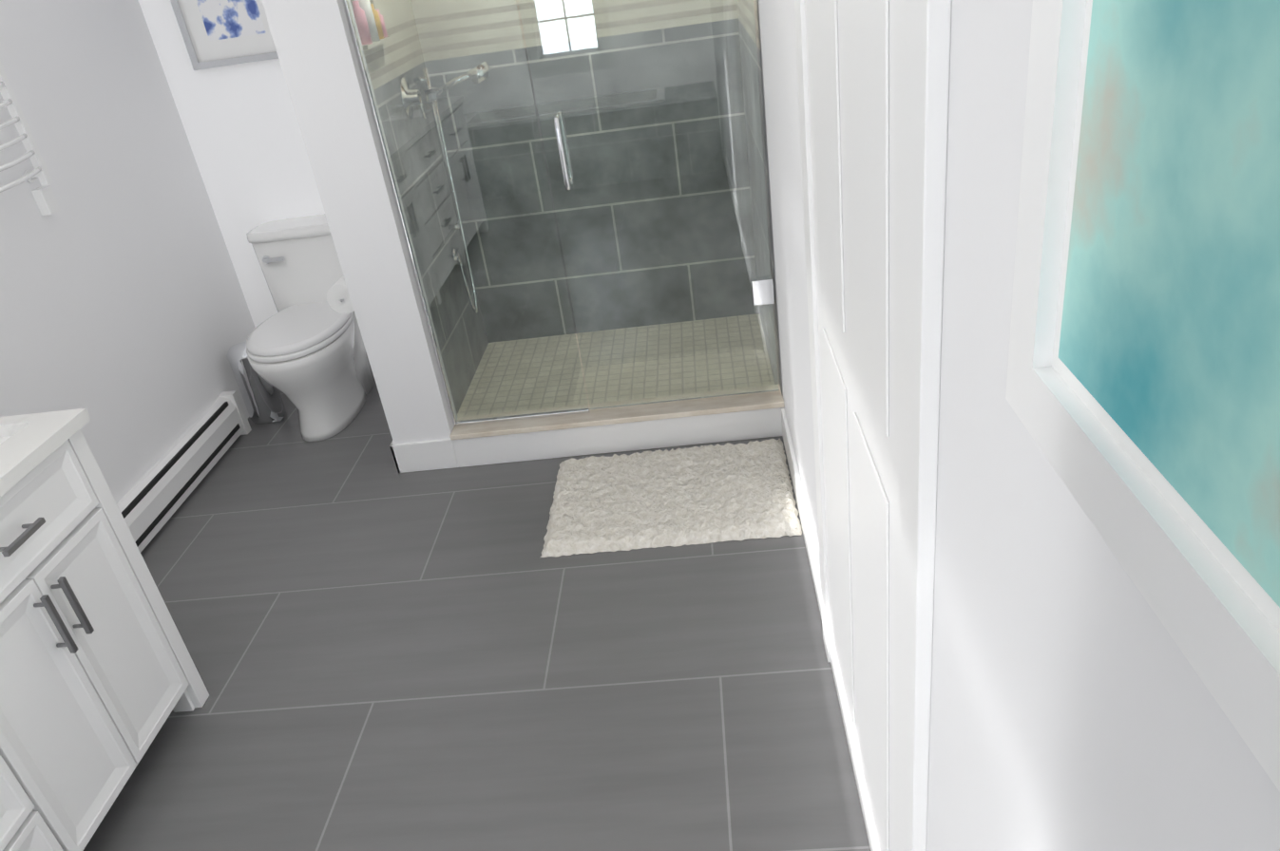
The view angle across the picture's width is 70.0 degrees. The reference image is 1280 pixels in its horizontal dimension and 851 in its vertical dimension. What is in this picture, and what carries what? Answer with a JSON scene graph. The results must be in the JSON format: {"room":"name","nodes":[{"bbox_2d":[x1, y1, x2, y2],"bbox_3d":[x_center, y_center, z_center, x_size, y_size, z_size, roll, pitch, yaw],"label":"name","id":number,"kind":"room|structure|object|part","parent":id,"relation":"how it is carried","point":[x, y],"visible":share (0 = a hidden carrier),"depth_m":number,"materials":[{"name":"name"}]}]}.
{"room":"bathroom","nodes":[
{"label":"bathroom","id":0,"kind":"room"},
{"bbox_2d":[0,0,255,503],"bbox_3d":[-2.009,0.074,1.338,0.100,2.440,5.990,-6,28,5],"label":"wall","id":1,"kind":"structure","parent":0,"point":[126,322],"depth_m":3.20,"materials":[{"name":"white paint"}]},
{"bbox_2d":[0,60,60,215],"bbox_3d":[-1.871,-0.789,2.525,0.125,0.560,0.610,-6,28,5],"label":"rail","id":2,"kind":"object","parent":1,"relation":"attached to","point":[46,200],"visible":1,"depth_m":2.77,"materials":[{"name":"white metal"}]},
{"bbox_2d":[116,390,251,552],"bbox_3d":[-1.733,0.315,3.191,0.064,0.190,1.560,-6,28,5],"label":"baseboard heater","id":3,"kind":"object","parent":1,"relation":"attached to","point":[151,501],"visible":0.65,"depth_m":3.41,"materials":[{"name":"white metal"}]},
{"bbox_2d":[138,0,324,327],"bbox_3d":[-1.442,-1.355,3.803,0.860,2.440,0.260,-6,28,5],"label":"wall","id":4,"kind":"structure","parent":0,"point":[242,130],"depth_m":3.77,"materials":[{"name":"white paint"}]},
{"bbox_2d":[170,0,278,70],"bbox_3d":[-1.590,-1.676,3.468,0.420,0.565,0.022,-6,28,5],"label":"floral picture","id":5,"kind":"object","parent":4,"relation":"attached to","point":[216,33],"visible":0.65,"depth_m":3.55,"materials":[{"name":"white paper"}]},
{"bbox_2d":[261,0,457,443],"bbox_3d":[-0.921,-1.186,3.351,0.220,2.440,1.180,-6,28,5],"label":"wall","id":6,"kind":"structure","parent":0,"point":[314,43],"depth_m":2.95,"materials":[{"name":"white paint"}]},
{"bbox_2d":[326,275,353,313],"bbox_3d":[-1.035,-0.478,3.274,0.130,0.110,0.165,-6,28,5],"label":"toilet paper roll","id":7,"kind":"object","parent":6,"relation":"attached to","point":[338,299],"visible":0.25,"depth_m":3.22,"materials":[{"name":"white paper"}]},
{"bbox_2d":[351,0,393,55],"bbox_3d":[-0.913,-1.413,3.008,0.053,0.340,0.340,-6,28,5],"label":"niche shelf","id":8,"kind":"object","parent":6,"relation":"in","point":[371,33],"depth_m":3.00,"materials":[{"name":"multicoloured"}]},
{"bbox_2d":[389,440,425,473],"bbox_3d":[-0.892,-0.098,3.793,0.014,0.120,0.934,-6,28,5],"label":"baseboard","id":9,"kind":"structure","parent":6,"relation":"attached to","point":[404,455],"depth_m":3.37,"materials":[{"name":"white wood"}]},
{"bbox_2d":[364,0,488,414],"bbox_3d":[-0.887,-1.193,3.355,0.001,2.440,0.956,-6,28,5],"label":"shower wall tile","id":10,"kind":"structure","parent":6,"relation":"attached to","point":[426,149],"depth_m":3.60,"materials":[{"name":"grey tile"}]},
{"bbox_2d":[400,60,493,312],"bbox_3d":[-0.702,-1.309,3.464,0.370,1.849,0.320,-6,28,5],"label":"shower fixture","id":11,"kind":"object","parent":10,"relation":"attached to","point":[487,73],"depth_m":3.59,"materials":[{"name":"silver metal"}]},
{"bbox_2d":[83,380,870,850],"bbox_3d":[-0.660,1.062,1.833,2.490,0.100,5.990,-6,28,5],"label":"floor","id":12,"kind":"structure","parent":0,"point":[384,654],"depth_m":2.38,"materials":[{"name":"tile"}]},
{"bbox_2d":[0,412,209,850],"bbox_3d":[-1.538,0.864,1.444,0.652,0.842,1.964,-6,28,5],"label":"bathroom vanity","id":13,"kind":"object","parent":12,"relation":"on","point":[101,680],"depth_m":1.99,"materials":[{"name":"white wood"}]},
{"bbox_2d":[0,408,87,488],"bbox_3d":[-1.603,0.485,1.240,0.634,0.031,1.992,-6,28,5],"label":"countertop","id":14,"kind":"structure","parent":13,"relation":"on","point":[24,437],"depth_m":1.99,"materials":[{"name":"white stone"}]},
{"bbox_2d":[226,341,286,424],"bbox_3d":[-1.645,-0.192,3.924,0.163,0.352,0.158,-6,28,5],"label":"trash can","id":15,"kind":"object","parent":12,"relation":"on","point":[263,401],"visible":0.77,"depth_m":3.88,"materials":[{"name":"silver metal"}]},
{"bbox_2d":[246,213,375,441],"bbox_3d":[-1.369,-0.393,3.776,0.452,0.772,0.704,-6,28,5],"label":"toilet","id":16,"kind":"object","parent":12,"relation":"on","point":[306,353],"visible":0.83,"depth_m":3.75,"materials":[{"name":"white ceramic"}]},
{"bbox_3d":[-1.517,-0.689,3.782,0.096,0.032,0.027,-6,28,5],"label":"lever","id":17,"kind":"part","parent":16,"relation":"part of","materials":[{"name":"silver metal"}]},
{"bbox_3d":[-1.376,-0.401,3.715,0.388,0.051,0.589,-6,28,5],"label":"seat","id":18,"kind":"part","parent":16,"relation":"part of","materials":[{"name":"white ceramic"}]},
{"bbox_3d":[-1.386,-0.681,3.903,0.452,0.387,0.204,-6,28,5],"label":"tank","id":19,"kind":"part","parent":16,"relation":"part of","materials":[{"name":"white ceramic"}]},
{"bbox_2d":[457,313,775,418],"bbox_3d":[-0.096,-0.211,3.871,1.289,0.035,0.950,-6,28,5],"label":"pan","id":20,"kind":"object","parent":12,"relation":"on","point":[733,324],"depth_m":3.91,"materials":[{"name":"tile"}]},
{"bbox_2d":[449,384,784,467],"bbox_3d":[-0.081,0.004,3.362,1.210,0.141,0.145,-6,28,5],"label":"sill","id":21,"kind":"structure","parent":12,"relation":"on","point":[738,417],"depth_m":3.31,"materials":[{"name":"white"}]},
{"bbox_2d":[347,0,589,421],"bbox_3d":[-0.560,-0.872,2.900,0.503,1.942,0.010,-6,28,5],"label":"glass wall","id":22,"kind":"structure","parent":21,"relation":"on","point":[490,208],"depth_m":2.97,"materials":[{"name":"clear glass"}]},
{"bbox_2d":[343,0,775,426],"bbox_3d":[-0.218,-0.905,2.869,1.202,1.944,0.127,-6,28,5],"label":"hardware piece","id":23,"kind":"object","parent":21,"relation":"on","point":[762,291],"visible":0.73,"depth_m":3.06,"materials":[{"name":"silver metal"}]},
{"bbox_2d":[517,0,778,409],"bbox_3d":[0.033,-0.935,2.844,0.683,1.932,0.010,-6,28,5],"label":"door","id":24,"kind":"structure","parent":23,"relation":"attached to","point":[661,217],"depth_m":2.94,"materials":[{"name":"clear glass"}]},
{"bbox_2d":[540,439,802,557],"bbox_3d":[0.097,0.218,3.025,0.810,0.038,0.568,-6,28,5],"label":"bath mat","id":25,"kind":"object","parent":12,"relation":"on","point":[689,496],"visible":1,"depth_m":2.96,"materials":[{"name":"white fabric"}]},
{"bbox_2d":[757,0,1279,850],"bbox_3d":[0.360,-0.160,1.123,0.100,2.440,5.990,-6,28,5],"label":"wall","id":26,"kind":"structure","parent":0,"point":[1075,705],"depth_m":0.72,"materials":[{"name":"white paint"}]},
{"bbox_2d":[736,0,782,395],"bbox_3d":[0.381,-1.296,3.198,0.001,2.440,1.051,-6,28,5],"label":"wall tiles","id":27,"kind":"structure","parent":26,"relation":"attached to","point":[759,93],"depth_m":3.28,"materials":[{"name":"grey tile"}]},
{"bbox_2d":[781,407,879,850],"bbox_3d":[0.436,1.120,1.197,0.014,0.120,4.690,-6,28,5],"label":"baseboard","id":28,"kind":"structure","parent":26,"relation":"attached to","point":[810,542],"depth_m":2.27,"materials":[{"name":"white wood"}]},
{"bbox_2d":[794,0,951,850],"bbox_3d":[0.326,-0.160,1.415,0.020,2.170,0.980,-6,28,5],"label":"door","id":29,"kind":"structure","parent":26,"relation":"attached to","point":[873,81],"depth_m":1.22,"materials":[{"name":"white wood"}]},
{"bbox_2d":[1005,0,1279,792],"bbox_3d":[0.207,-0.089,0.054,0.022,0.690,0.960,-6,28,5],"label":"picture","id":30,"kind":"object","parent":26,"relation":"attached to","point":[1142,395],"visible":1,"depth_m":0.42,"materials":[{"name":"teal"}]},
{"bbox_3d":[-0.235,-1.513,3.763,1.290,2.440,0.100,-6,28,5],"label":"wall","id":31,"kind":"structure","parent":0,"visible":0},
{"bbox_2d":[410,0,759,343],"bbox_3d":[-0.237,-1.486,3.715,1.290,2.440,0.001,-6,28,5],"label":"wall tile","id":32,"kind":"structure","parent":31,"relation":"attached to","point":[654,125],"depth_m":3.90,"materials":[{"name":"grey tile"}]}
]}

